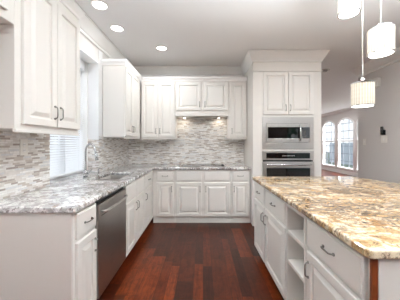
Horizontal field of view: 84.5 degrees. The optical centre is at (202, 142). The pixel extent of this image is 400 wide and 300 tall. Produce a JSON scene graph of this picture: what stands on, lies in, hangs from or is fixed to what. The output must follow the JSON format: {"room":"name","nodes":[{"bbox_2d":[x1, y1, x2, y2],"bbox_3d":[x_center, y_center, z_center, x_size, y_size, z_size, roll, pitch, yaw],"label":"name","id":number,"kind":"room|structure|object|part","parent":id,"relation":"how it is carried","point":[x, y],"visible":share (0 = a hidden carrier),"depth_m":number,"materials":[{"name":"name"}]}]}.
{"room":"kitchen","nodes":[
{"label":"kitchen","id":0,"kind":"room"},
{"bbox_2d":[0,33,128,199],"bbox_3d":[-1.546,-0.060,0.555,0.268,2.740,7.510,0,0,0],"label":"wall","id":1,"kind":"structure","parent":0,"point":[19,174],"depth_m":1.88,"materials":[{"name":"tile"}]},
{"bbox_2d":[0,0,13,23],"bbox_3d":[-1.243,-1.030,0.941,0.330,0.680,0.680,0,0,0],"label":"upper cabinet","id":2,"kind":"object","parent":1,"relation":"attached to","point":[6,6],"visible":1,"depth_m":1.24,"materials":[{"name":"white paint"}]},
{"bbox_3d":[-1.089,-1.012,0.925,0.021,0.555,0.590,0,0,0],"label":"door","id":3,"kind":"part","parent":2,"relation":"part of","materials":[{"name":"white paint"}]},
{"bbox_2d":[20,139,27,155],"bbox_3d":[-1.407,0.035,1.730,0.008,0.125,0.075,0,0,0],"label":"power outlet","id":4,"kind":"object","parent":1,"relation":"attached to","point":[23,143],"visible":1,"depth_m":1.72,"materials":[{"name":"white plastic"}]},
{"bbox_2d":[0,0,79,135],"bbox_3d":[-1.230,-0.577,1.613,0.355,1.027,0.658,0,0,0],"label":"upper cabinet","id":5,"kind":"object","parent":1,"relation":"attached to","point":[40,52],"visible":1,"depth_m":1.46,"materials":[{"name":"white paint"}]},
{"bbox_3d":[-1.089,-0.578,1.480,0.021,0.925,0.303,0,0,0],"label":"door","id":6,"kind":"part","parent":5,"relation":"part of","materials":[{"name":"white paint"}]},
{"bbox_3d":[-1.104,-0.074,1.613,0.020,0.022,0.658,0,0,0],"label":"light rail","id":7,"kind":"part","parent":5,"relation":"part of","materials":[{"name":"white paint"}]},
{"bbox_3d":[-1.089,-0.578,1.786,0.021,0.925,0.298,0,0,0],"label":"door","id":8,"kind":"part","parent":5,"relation":"part of","materials":[{"name":"white paint"}]},
{"bbox_2d":[59,0,84,19],"bbox_3d":[-1.242,-1.128,1.631,0.355,0.074,0.697,0,0,0],"label":"trim","id":9,"kind":"structure","parent":5,"relation":"on","point":[70,5],"depth_m":1.84,"materials":[{"name":"white wood"}]},
{"bbox_2d":[50,63,87,179],"bbox_3d":[-1.630,-0.336,2.510,0.140,1.492,0.960,0,0,0],"label":"window","id":10,"kind":"structure","parent":1,"relation":"in","point":[80,70],"depth_m":2.96,"materials":[{"name":"white"}]},
{"bbox_2d":[50,59,84,178],"bbox_3d":[-1.595,-0.354,2.510,0.056,1.448,0.820,0,0,0],"label":"window blind","id":11,"kind":"object","parent":10,"relation":"attached to","point":[63,166],"visible":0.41,"depth_m":2.57,"materials":[{"name":"white plastic"}]},
{"bbox_3d":[-1.595,0.359,2.510,0.044,0.022,0.800,0,0,0],"label":"rail","id":12,"kind":"part","parent":11,"relation":"part of","materials":[{"name":"white plastic"}]},
{"bbox_2d":[80,49,97,62],"bbox_3d":[-1.550,-1.086,2.510,0.260,0.008,0.960,0,0,0],"label":"trim","id":13,"kind":"structure","parent":1,"relation":"attached to","point":[86,58],"depth_m":2.82,"materials":[{"name":"white"}]},
{"bbox_2d":[88,63,97,138],"bbox_3d":[-1.550,-0.568,2.988,0.260,1.036,0.004,0,0,0],"label":"trim","id":14,"kind":"structure","parent":1,"relation":"attached to","point":[92,67],"depth_m":2.99,"materials":[{"name":"white wood"}]},
{"bbox_2d":[98,50,102,138],"bbox_3d":[-1.419,-0.740,3.045,0.006,1.380,0.110,0,0,0],"label":"trim","id":15,"kind":"structure","parent":1,"relation":"attached to","point":[100,84],"depth_m":3.04,"materials":[{"name":"white wood"}]},
{"bbox_2d":[103,65,140,138],"bbox_3d":[-1.230,-0.577,3.473,0.355,1.027,0.773,0,0,0],"label":"upper cabinet","id":16,"kind":"object","parent":1,"relation":"attached to","point":[121,87],"visible":1,"depth_m":3.09,"materials":[{"name":"white paint"}]},
{"bbox_3d":[-1.089,-0.588,3.241,0.021,0.965,0.288,0,0,0],"label":"door","id":17,"kind":"part","parent":16,"relation":"part of","materials":[{"name":"white paint"}]},
{"bbox_3d":[-1.089,-0.588,3.558,0.021,0.965,0.334,0,0,0],"label":"door","id":18,"kind":"part","parent":16,"relation":"part of","materials":[{"name":"white paint"}]},
{"bbox_2d":[101,59,246,80],"bbox_3d":[-0.322,-1.128,3.469,2.195,0.074,0.842,0,0,0],"label":"trim","id":19,"kind":"structure","parent":16,"relation":"on","point":[125,62],"depth_m":3.86,"materials":[{"name":"white wood"}]},
{"bbox_2d":[73,0,243,75],"bbox_3d":[-0.320,-1.353,0.505,2.200,0.155,7.410,0,0,0],"label":"trim","id":20,"kind":"structure","parent":1,"relation":"attached to","point":[89,29],"depth_m":4.08,"materials":[{"name":"white wood"}]},
{"bbox_2d":[129,81,243,163],"bbox_3d":[0.090,-0.060,4.266,3.540,2.740,0.128,0,0,0],"label":"wall","id":21,"kind":"structure","parent":0,"point":[199,140],"depth_m":4.20,"materials":[{"name":"tile"}]},
{"bbox_2d":[141,81,176,138],"bbox_3d":[-0.792,-0.577,4.022,0.610,1.027,0.358,0,0,0],"label":"upper cabinet","id":22,"kind":"object","parent":21,"relation":"attached to","point":[158,98],"visible":0.97,"depth_m":3.87,"materials":[{"name":"white paint"}]},
{"bbox_3d":[-0.940,-0.588,3.879,0.280,0.965,0.021,0,0,0],"label":"door","id":23,"kind":"part","parent":22,"relation":"part of","materials":[{"name":"white paint"}]},
{"bbox_3d":[-0.792,-0.074,3.894,0.610,0.022,0.020,0,0,0],"label":"light rail","id":24,"kind":"part","parent":22,"relation":"part of","materials":[{"name":"white paint"}]},
{"bbox_3d":[-0.645,-0.588,3.879,0.282,0.965,0.021,0,0,0],"label":"door","id":25,"kind":"part","parent":22,"relation":"part of","materials":[{"name":"white paint"}]},
{"bbox_2d":[176,81,227,117],"bbox_3d":[-0.018,-0.775,4.022,0.933,0.630,0.358,0,0,0],"label":"upper cabinet","id":26,"kind":"object","parent":21,"relation":"attached to","point":[194,99],"visible":1,"depth_m":3.87,"materials":[{"name":"white paint"}]},
{"bbox_3d":[-0.251,-0.823,3.879,0.432,0.495,0.021,0,0,0],"label":"door","id":27,"kind":"part","parent":26,"relation":"part of","materials":[{"name":"white paint"}]},
{"bbox_2d":[183,116,220,117],"bbox_3d":[-0.025,-0.469,4.040,0.680,0.009,0.240,0,0,0],"label":"vent grille","id":28,"kind":"object","parent":26,"relation":"attached to","point":[183,116],"depth_m":3.97,"materials":[{"name":"silver metal"}]},
{"bbox_2d":[176,112,227,117],"bbox_3d":[-0.018,-0.504,4.032,0.931,0.088,0.316,0,0,0],"label":"hood","id":29,"kind":"object","parent":26,"relation":"attached to","point":[178,114],"depth_m":3.87,"materials":[{"name":"white paint"}]},
{"bbox_3d":[0.220,-0.823,3.879,0.426,0.495,0.021,0,0,0],"label":"door","id":30,"kind":"part","parent":26,"relation":"part of","materials":[{"name":"white paint"}]},
{"bbox_2d":[227,81,246,138],"bbox_3d":[0.614,-0.577,4.022,0.323,1.027,0.358,0,0,0],"label":"upper cabinet","id":31,"kind":"object","parent":21,"relation":"attached to","point":[237,90],"visible":0.98,"depth_m":3.87,"materials":[{"name":"white paint"}]},
{"bbox_2d":[99,169,355,299],"bbox_3d":[2.150,1.340,4.700,8.300,0.060,16.000,0,0,0],"label":"floor","id":32,"kind":"structure","parent":0,"point":[168,261],"depth_m":2.31,"materials":[{"name":"brown wood"}]},
{"bbox_2d":[0,202,98,299],"bbox_3d":[-1.094,0.873,1.523,0.642,0.874,0.303,0,0,0],"label":"base cabinet","id":33,"kind":"object","parent":32,"relation":"on","point":[44,256],"visible":0.96,"depth_m":1.37,"materials":[{"name":"white paint"}]},
{"bbox_3d":[-1.117,0.873,1.378,0.596,0.874,0.014,0,0,0],"label":"panel","id":34,"kind":"part","parent":33,"relation":"part of","materials":[{"name":"white paint"}]},
{"bbox_3d":[-0.809,0.536,1.531,0.021,0.168,0.248,0,0,0],"label":"drawer","id":35,"kind":"part","parent":33,"relation":"part of","materials":[{"name":"white paint"}]},
{"bbox_3d":[-0.809,0.920,1.531,0.021,0.550,0.248,0,0,0],"label":"door","id":36,"kind":"part","parent":33,"relation":"part of","materials":[{"name":"white paint"}]},
{"bbox_2d":[95,187,127,299],"bbox_3d":[-1.067,0.875,1.984,0.646,0.870,0.600,0,0,0],"label":"dishwasher","id":37,"kind":"object","parent":32,"relation":"on","point":[110,226],"visible":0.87,"depth_m":1.90,"materials":[{"name":"silver metal"}]},
{"bbox_3d":[-0.772,0.535,1.984,0.056,0.020,0.528,0,0,0],"label":"handle","id":38,"kind":"part","parent":37,"relation":"part of","materials":[{"name":"silver metal"}]},
{"bbox_2d":[123,176,144,256],"bbox_3d":[-1.094,0.873,2.662,0.642,0.874,0.738,0,0,0],"label":"base cabinet","id":39,"kind":"object","parent":32,"relation":"on","point":[135,201],"visible":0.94,"depth_m":2.60,"materials":[{"name":"white paint"}]},
{"bbox_3d":[-0.809,0.536,2.479,0.021,0.168,0.350,0,0,0],"label":"false drawer","id":40,"kind":"part","parent":39,"relation":"part of","materials":[{"name":"white paint"}]},
{"bbox_3d":[-0.809,0.920,2.479,0.021,0.550,0.350,0,0,0],"label":"door","id":41,"kind":"part","parent":39,"relation":"part of","materials":[{"name":"white paint"}]},
{"bbox_3d":[-0.809,0.536,2.841,0.021,0.168,0.353,0,0,0],"label":"false drawer","id":42,"kind":"part","parent":39,"relation":"part of","materials":[{"name":"white paint"}]},
{"bbox_3d":[-0.809,0.920,2.841,0.021,0.550,0.353,0,0,0],"label":"door","id":43,"kind":"part","parent":39,"relation":"part of","materials":[{"name":"white paint"}]},
{"bbox_2d":[143,171,152,228],"bbox_3d":[-1.094,0.873,3.615,0.642,0.874,1.163,0,0,0],"label":"base cabinet","id":44,"kind":"object","parent":32,"relation":"on","point":[148,188],"visible":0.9,"depth_m":3.23,"materials":[{"name":"white paint"}]},
{"bbox_2d":[0,164,250,212],"bbox_3d":[-0.431,0.415,2.778,2.417,0.039,2.846,0,0,0],"label":"countertop","id":45,"kind":"structure","parent":44,"relation":"on","point":[73,193],"depth_m":1.84,"materials":[{"name":"grey stone"}]},
{"bbox_2d":[83,143,98,177],"bbox_3d":[-1.268,0.198,2.491,0.194,0.396,0.060,0,0,7],"label":"faucet","id":46,"kind":"object","parent":45,"relation":"on","point":[85,171],"visible":1,"depth_m":2.49,"materials":[{"name":"silver metal"}]},
{"bbox_3d":[-1.269,0.155,2.487,0.157,0.311,0.023,0,0,11],"label":"spout","id":47,"kind":"part","parent":46,"relation":"part of","materials":[{"name":"silver metal"}]},
{"bbox_2d":[95,175,126,180],"bbox_3d":[-1.090,0.536,2.655,0.354,0.201,0.668,0,0,0],"label":"sink","id":48,"kind":"object","parent":45,"relation":"in","point":[110,177],"visible":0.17,"depth_m":2.92,"materials":[{"name":"silver metal"}]},
{"bbox_2d":[179,164,226,166],"bbox_3d":[0.000,0.382,3.870,0.780,0.026,0.520,0,0,0],"label":"cooktop","id":49,"kind":"object","parent":45,"relation":"in","point":[181,165],"visible":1,"depth_m":3.78,"materials":[{"name":"black glass"}]},
{"bbox_3d":[0.000,0.391,3.870,0.760,0.008,0.500,0,0,0],"label":"glass","id":50,"kind":"part","parent":49,"relation":"part of","materials":[{"name":"black glass"}]},
{"bbox_3d":[-0.809,0.536,3.253,0.021,0.168,0.418,0,0,0],"label":"drawer","id":51,"kind":"part","parent":44,"relation":"part of","materials":[{"name":"white paint"}]},
{"bbox_3d":[-0.809,0.920,3.253,0.021,0.550,0.418,0,0,0],"label":"door","id":52,"kind":"part","parent":44,"relation":"part of","materials":[{"name":"white paint"}]},
{"bbox_2d":[153,170,174,222],"bbox_3d":[-0.638,0.873,3.876,0.358,0.874,0.647,0,0,0],"label":"base cabinet","id":53,"kind":"object","parent":32,"relation":"on","point":[163,180],"visible":0.89,"depth_m":3.58,"materials":[{"name":"white paint"}]},
{"bbox_3d":[-0.619,0.536,3.589,0.278,0.168,0.021,0,0,0],"label":"drawer","id":54,"kind":"part","parent":53,"relation":"part of","materials":[{"name":"white paint"}]},
{"bbox_3d":[-0.619,0.920,3.589,0.278,0.550,0.021,0,0,0],"label":"door","id":55,"kind":"part","parent":53,"relation":"part of","materials":[{"name":"white paint"}]},
{"bbox_2d":[175,170,230,222],"bbox_3d":[-0.001,0.873,3.876,0.911,0.874,0.647,0,0,0],"label":"base cabinet","id":56,"kind":"object","parent":32,"relation":"on","point":[201,196],"visible":0.99,"depth_m":3.58,"materials":[{"name":"white paint"}]},
{"bbox_3d":[-0.228,0.536,3.589,0.415,0.168,0.021,0,0,0],"label":"false drawer","id":57,"kind":"part","parent":56,"relation":"part of","materials":[{"name":"white paint"}]},
{"bbox_3d":[-0.228,0.920,3.589,0.415,0.550,0.021,0,0,0],"label":"door","id":58,"kind":"part","parent":56,"relation":"part of","materials":[{"name":"white paint"}]},
{"bbox_3d":[0.227,0.536,3.589,0.416,0.168,0.021,0,0,0],"label":"false drawer","id":59,"kind":"part","parent":56,"relation":"part of","materials":[{"name":"white paint"}]},
{"bbox_3d":[0.227,0.920,3.589,0.416,0.550,0.021,0,0,0],"label":"door","id":60,"kind":"part","parent":56,"relation":"part of","materials":[{"name":"white paint"}]},
{"bbox_2d":[231,170,249,222],"bbox_3d":[0.617,0.873,3.876,0.318,0.874,0.647,0,0,0],"label":"base cabinet","id":61,"kind":"object","parent":32,"relation":"on","point":[240,179],"visible":0.91,"depth_m":3.58,"materials":[{"name":"white paint"}]},
{"bbox_3d":[0.611,0.536,3.589,0.263,0.168,0.021,0,0,0],"label":"drawer","id":62,"kind":"part","parent":61,"relation":"part of","materials":[{"name":"white paint"}]},
{"bbox_3d":[0.611,0.920,3.589,0.263,0.550,0.021,0,0,0],"label":"door","id":63,"kind":"part","parent":61,"relation":"part of","materials":[{"name":"white paint"}]},
{"bbox_2d":[254,182,266,262],"bbox_3d":[0.892,0.873,2.395,0.627,0.874,0.412,0,0,-1],"label":"base cabinet","id":64,"kind":"object","parent":32,"relation":"on","point":[259,201],"visible":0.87,"depth_m":2.35,"materials":[{"name":"white paint"}]},
{"bbox_3d":[0.615,0.536,2.388,0.021,0.168,0.382,0,0,-1],"label":"drawer","id":65,"kind":"part","parent":64,"relation":"part of","materials":[{"name":"white paint"}]},
{"bbox_2d":[263,189,285,299],"bbox_3d":[0.901,0.873,1.919,0.627,0.874,0.534,0,0,-1],"label":"base cabinet","id":66,"kind":"object","parent":32,"relation":"on","point":[275,212],"visible":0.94,"depth_m":1.85,"materials":[{"name":"white paint"}]},
{"bbox_3d":[0.623,0.536,1.916,0.021,0.168,0.504,0,0,-1],"label":"drawer","id":67,"kind":"part","parent":66,"relation":"part of","materials":[{"name":"white paint"}]},
{"bbox_2d":[241,50,329,225],"bbox_3d":[1.319,-0.059,3.785,1.242,2.739,0.840,0,0,0],"label":"oven tower","id":68,"kind":"object","parent":32,"relation":"on","point":[280,83],"visible":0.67,"depth_m":3.45,"materials":[{"name":"white paint"}]},
{"bbox_3d":[1.129,-0.775,3.439,0.383,0.660,0.021,0,0,0],"label":"door","id":69,"kind":"part","parent":68,"relation":"part of","materials":[{"name":"white paint"}]},
{"bbox_3d":[1.319,-1.351,3.785,1.242,0.153,0.840,0,0,0],"label":"crown","id":70,"kind":"part","parent":68,"relation":"part of","materials":[{"name":"white wood"}]},
{"bbox_2d":[262,117,313,148],"bbox_3d":[1.328,-0.157,3.629,0.804,0.500,0.482,0,0,0],"label":"microwave","id":71,"kind":"object","parent":68,"relation":"in","point":[277,132],"visible":1,"depth_m":3.44,"materials":[{"name":"silver metal"}]},
{"bbox_3d":[1.327,-0.157,3.438,0.673,0.292,0.016,0,0,0],"label":"door","id":72,"kind":"part","parent":71,"relation":"part of","materials":[{"name":"silver metal"}]},
{"bbox_3d":[1.581,-0.160,3.438,0.162,0.173,0.013,0,0,0],"label":"control panel","id":73,"kind":"part","parent":71,"relation":"part of","materials":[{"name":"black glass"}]},
{"bbox_2d":[262,151,313,175],"bbox_3d":[1.328,0.470,3.718,0.804,0.700,0.704,0,0,0],"label":"wall oven","id":74,"kind":"object","parent":68,"relation":"in","point":[275,163],"visible":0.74,"depth_m":3.42,"materials":[{"name":"silver metal"}]},
{"bbox_3d":[1.328,0.556,3.435,0.804,0.528,0.030,0,0,0],"label":"door","id":75,"kind":"part","parent":74,"relation":"part of","materials":[{"name":"silver metal"}]},
{"bbox_3d":[1.328,0.193,3.441,0.804,0.145,0.018,0,0,0],"label":"control panel","id":76,"kind":"part","parent":74,"relation":"part of","materials":[{"name":"silver metal"}]},
{"bbox_3d":[1.328,0.335,3.394,0.704,0.024,0.055,0,0,0],"label":"handle","id":77,"kind":"part","parent":74,"relation":"part of","materials":[{"name":"silver metal"}]},
{"bbox_3d":[1.526,-0.775,3.439,0.383,0.660,0.021,0,0,0],"label":"door","id":78,"kind":"part","parent":68,"relation":"part of","materials":[{"name":"white paint"}]},
{"bbox_2d":[286,203,308,299],"bbox_3d":[0.923,0.873,1.500,0.598,0.874,0.298,0,0,-1],"label":"base cabinet","id":79,"kind":"object","parent":32,"relation":"on","point":[296,222],"visible":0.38,"depth_m":1.62,"materials":[{"name":"white paint"}]},
{"bbox_3d":[0.814,0.651,1.498,0.372,0.022,0.258,0,0,-1],"label":"shelf","id":80,"kind":"part","parent":79,"relation":"part of","materials":[{"name":"white paint"}]},
{"bbox_3d":[0.814,0.867,1.498,0.372,0.022,0.258,0,0,-1],"label":"shelf","id":81,"kind":"part","parent":79,"relation":"part of","materials":[{"name":"white paint"}]},
{"bbox_2d":[304,218,377,299],"bbox_3d":[0.915,0.873,1.092,0.627,0.874,0.513,0,0,-1],"label":"base cabinet","id":82,"kind":"object","parent":32,"relation":"on","point":[333,270],"depth_m":1.05,"materials":[{"name":"white paint"}]},
{"bbox_3d":[0.612,0.750,1.302,0.027,0.103,0.016,0,0,-1],"label":"handle","id":83,"kind":"part","parent":82,"relation":"part of","materials":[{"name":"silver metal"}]},
{"bbox_3d":[0.615,0.536,1.100,0.027,0.015,0.104,0,0,-1],"label":"handle","id":84,"kind":"part","parent":82,"relation":"part of","materials":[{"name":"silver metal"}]},
{"bbox_3d":[0.638,0.920,1.100,0.021,0.550,0.460,0,0,-1],"label":"door","id":85,"kind":"part","parent":82,"relation":"part of","materials":[{"name":"white paint"}]},
{"bbox_3d":[0.650,0.873,0.837,0.024,0.874,0.013,0,0,-1],"label":"filler strip","id":86,"kind":"part","parent":82,"relation":"part of","materials":[{"name":"brown wood"}]},
{"bbox_2d":[378,259,399,299],"bbox_3d":[1.168,0.873,0.846,1.008,0.874,0.014,0,0,-1],"label":"end panel","id":87,"kind":"object","parent":32,"relation":"on","point":[388,269],"visible":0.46,"depth_m":0.83,"materials":[{"name":"white paint"}]},
{"bbox_3d":[1.421,0.873,1.736,0.390,0.874,1.751,0,0,-1],"label":"cabinet","id":88,"kind":"object","parent":32,"relation":"on","visible":0},
{"bbox_2d":[252,176,399,258],"bbox_3d":[1.331,0.415,1.720,1.470,0.039,1.815,0,0,-1],"label":"countertop","id":89,"kind":"structure","parent":88,"relation":"on","point":[364,214],"depth_m":1.37,"materials":[{"name":"stone"}]},
{"bbox_2d":[74,0,399,113],"bbox_3d":[2.150,-1.480,4.700,8.300,0.100,16.000,0,0,0],"label":"ceiling","id":90,"kind":"structure","parent":0,"point":[194,32],"depth_m":2.80,"materials":[{"name":"white paint"}]},
{"bbox_2d":[90,0,108,10],"bbox_3d":[-1.070,-1.427,2.280,0.180,0.006,0.180,0,0,0],"label":"recessed light","id":91,"kind":"object","parent":90,"relation":"in","point":[101,5],"visible":1,"depth_m":2.28,"materials":[{"name":"white"}]},
{"bbox_2d":[109,24,124,31],"bbox_3d":[-1.070,-1.427,2.740,0.180,0.006,0.180,0,0,0],"label":"recessed light","id":92,"kind":"object","parent":90,"relation":"in","point":[117,28],"visible":1,"depth_m":2.74,"materials":[{"name":"white"}]},
{"bbox_2d":[156,45,167,50],"bbox_3d":[-0.620,-1.427,3.310,0.180,0.006,0.180,0,0,0],"label":"recessed light","id":93,"kind":"object","parent":90,"relation":"in","point":[160,47],"visible":1,"depth_m":3.31,"materials":[{"name":"white"}]},
{"bbox_2d":[337,0,360,18],"bbox_3d":[1.100,-1.202,1.660,0.148,0.454,0.148,0,0,0],"label":"pendant lamp","id":94,"kind":"object","parent":90,"relation":"hanging from","point":[347,9],"visible":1,"depth_m":1.63,"materials":[{"name":"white glass"}]},
{"bbox_2d":[339,8,358,17],"bbox_3d":[1.100,-0.980,1.660,0.130,0.004,0.130,0,0,0],"label":"diffuser","id":95,"kind":"object","parent":94,"relation":"attached to","point":[344,12],"depth_m":1.65,"materials":[{"name":"white plastic"}]},
{"bbox_3d":[1.100,-1.065,1.660,0.144,0.168,0.144,0,0,0],"label":"lamp shade","id":96,"kind":"part","parent":94,"relation":"part of","materials":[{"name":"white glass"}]},
{"bbox_2d":[350,0,374,107],"bbox_3d":[1.175,-0.850,1.620,0.148,1.159,0.148,0,0,0],"label":"pendant lamp","id":97,"kind":"object","parent":90,"relation":"hanging from","point":[362,91],"visible":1,"depth_m":1.57,"materials":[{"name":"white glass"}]},
{"bbox_3d":[1.175,-0.941,1.620,0.008,0.938,0.008,0,0,0],"label":"rod","id":98,"kind":"part","parent":97,"relation":"part of","materials":[{"name":"white metal"}]},
{"bbox_3d":[1.175,-0.356,1.620,0.144,0.160,0.144,0,0,0],"label":"lamp shade","id":99,"kind":"part","parent":97,"relation":"part of","materials":[{"name":"white glass"}]},
{"bbox_2d":[367,0,395,58],"bbox_3d":[1.212,-1.017,1.500,0.154,0.824,0.154,0,0,0],"label":"pendant lamp","id":100,"kind":"object","parent":90,"relation":"hanging from","point":[380,37],"visible":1,"depth_m":1.46,"materials":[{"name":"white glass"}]},
{"bbox_3d":[1.212,-1.110,1.500,0.008,0.600,0.008,0,0,0],"label":"rod","id":101,"kind":"part","parent":100,"relation":"part of","materials":[{"name":"white metal"}]},
{"bbox_3d":[1.212,-0.693,1.500,0.150,0.163,0.150,0,0,0],"label":"lamp shade","id":102,"kind":"part","parent":100,"relation":"part of","materials":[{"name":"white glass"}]},
{"bbox_2d":[368,50,393,57],"bbox_3d":[1.212,-0.610,1.500,0.136,0.004,0.136,0,0,0],"label":"diffuser","id":103,"kind":"object","parent":100,"relation":"attached to","point":[372,53],"depth_m":1.49,"materials":[{"name":"white glass"}]},
{"bbox_2d":[321,109,357,172],"bbox_3d":[6.080,-0.060,8.415,0.160,2.740,8.170,0,0,0],"label":"wall","id":104,"kind":"structure","parent":0,"point":[353,114],"depth_m":9.85,"materials":[{"name":"white paint"}]},
{"bbox_2d":[321,120,335,167],"bbox_3d":[6.025,0.016,10.525,0.110,2.208,1.190,0,0,0],"label":"window","id":105,"kind":"structure","parent":104,"relation":"in","point":[323,125],"depth_m":10.49,"materials":[{"name":"white wood"}]},
{"bbox_2d":[321,166,357,176],"bbox_3d":[5.990,1.235,8.415,0.020,0.150,8.170,0,0,0],"label":"baseboard","id":106,"kind":"structure","parent":104,"relation":"attached to","point":[322,167],"depth_m":9.57,"materials":[{"name":"white"}]},
{"bbox_2d":[321,107,357,116],"bbox_3d":[5.950,-1.375,8.415,0.100,0.110,8.170,0,0,0],"label":"trim","id":107,"kind":"structure","parent":104,"relation":"attached to","point":[349,108],"depth_m":9.60,"materials":[{"name":"white wood"}]},
{"bbox_2d":[336,117,354,170],"bbox_3d":[6.025,0.016,9.285,0.110,2.208,1.170,0,0,0],"label":"window","id":108,"kind":"structure","parent":104,"relation":"in","point":[342,119],"depth_m":9.39,"materials":[{"name":"white wood"}]},
{"bbox_2d":[355,120,357,171],"bbox_3d":[6.025,0.016,8.055,0.110,2.208,1.170,0,0,0],"label":"window","id":109,"kind":"structure","parent":104,"relation":"in","point":[356,169],"depth_m":8.56,"materials":[{"name":"white wood"}]},
{"bbox_2d":[358,61,399,183],"bbox_3d":[3.115,-0.060,2.665,0.130,2.740,3.330,0,0,0],"label":"wall","id":110,"kind":"structure","parent":0,"point":[379,161],"depth_m":3.74,"materials":[{"name":"grey paint"}]},
{"bbox_2d":[351,47,399,77],"bbox_3d":[2.985,-1.353,2.665,0.130,0.155,3.330,0,0,0],"label":"trim","id":111,"kind":"structure","parent":110,"relation":"attached to","point":[371,66],"depth_m":3.77,"materials":[{"name":"white wood"}]},
{"bbox_2d":[372,77,380,87],"bbox_3d":[3.022,-1.050,3.860,0.055,0.160,0.180,0,0,0],"label":"door chime","id":112,"kind":"object","parent":110,"relation":"attached to","point":[377,80],"visible":0.55,"depth_m":3.78,"materials":[{"name":"white plastic"}]},
{"bbox_2d":[380,127,385,134],"bbox_3d":[3.021,-0.205,3.700,0.056,0.140,0.060,0,0,0],"label":"wall phone","id":113,"kind":"object","parent":110,"relation":"attached to","point":[382,132],"visible":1,"depth_m":3.68,"materials":[{"name":"black plastic"}]},
{"bbox_2d":[381,135,386,142],"bbox_3d":[3.045,-0.065,3.700,0.010,0.120,0.120,0,0,0],"label":"light switch","id":114,"kind":"object","parent":110,"relation":"attached to","point":[383,138],"visible":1,"depth_m":3.69,"materials":[{"name":"white plastic"}]},
{"label":"outside","id":115,"kind":"structure","parent":0,"visible":0},
{"bbox_2d":[325,152,352,168],"bbox_3d":[5.000,1.760,5.000,70.000,0.100,70.000,0,0,0],"label":"ground","id":116,"kind":"structure","parent":115,"point":[327,155],"depth_m":19.29,"materials":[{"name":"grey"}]},
{"bbox_2d":[50,136,75,165],"bbox_3d":[-6.100,0.210,15.500,0.200,3.000,37.000,0,0,0],"label":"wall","id":117,"kind":"structure","parent":116,"relation":"on","point":[50,136],"depth_m":9.74,"materials":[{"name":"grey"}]},
{"bbox_2d":[330,143,352,164],"bbox_3d":[11.525,0.840,10.990,0.050,1.740,17.980,0,0,0],"label":"fence","id":118,"kind":"object","parent":116,"relation":"on","point":[346,145],"visible":0.13,"depth_m":17.75,"materials":[{"name":"white"}]}
]}

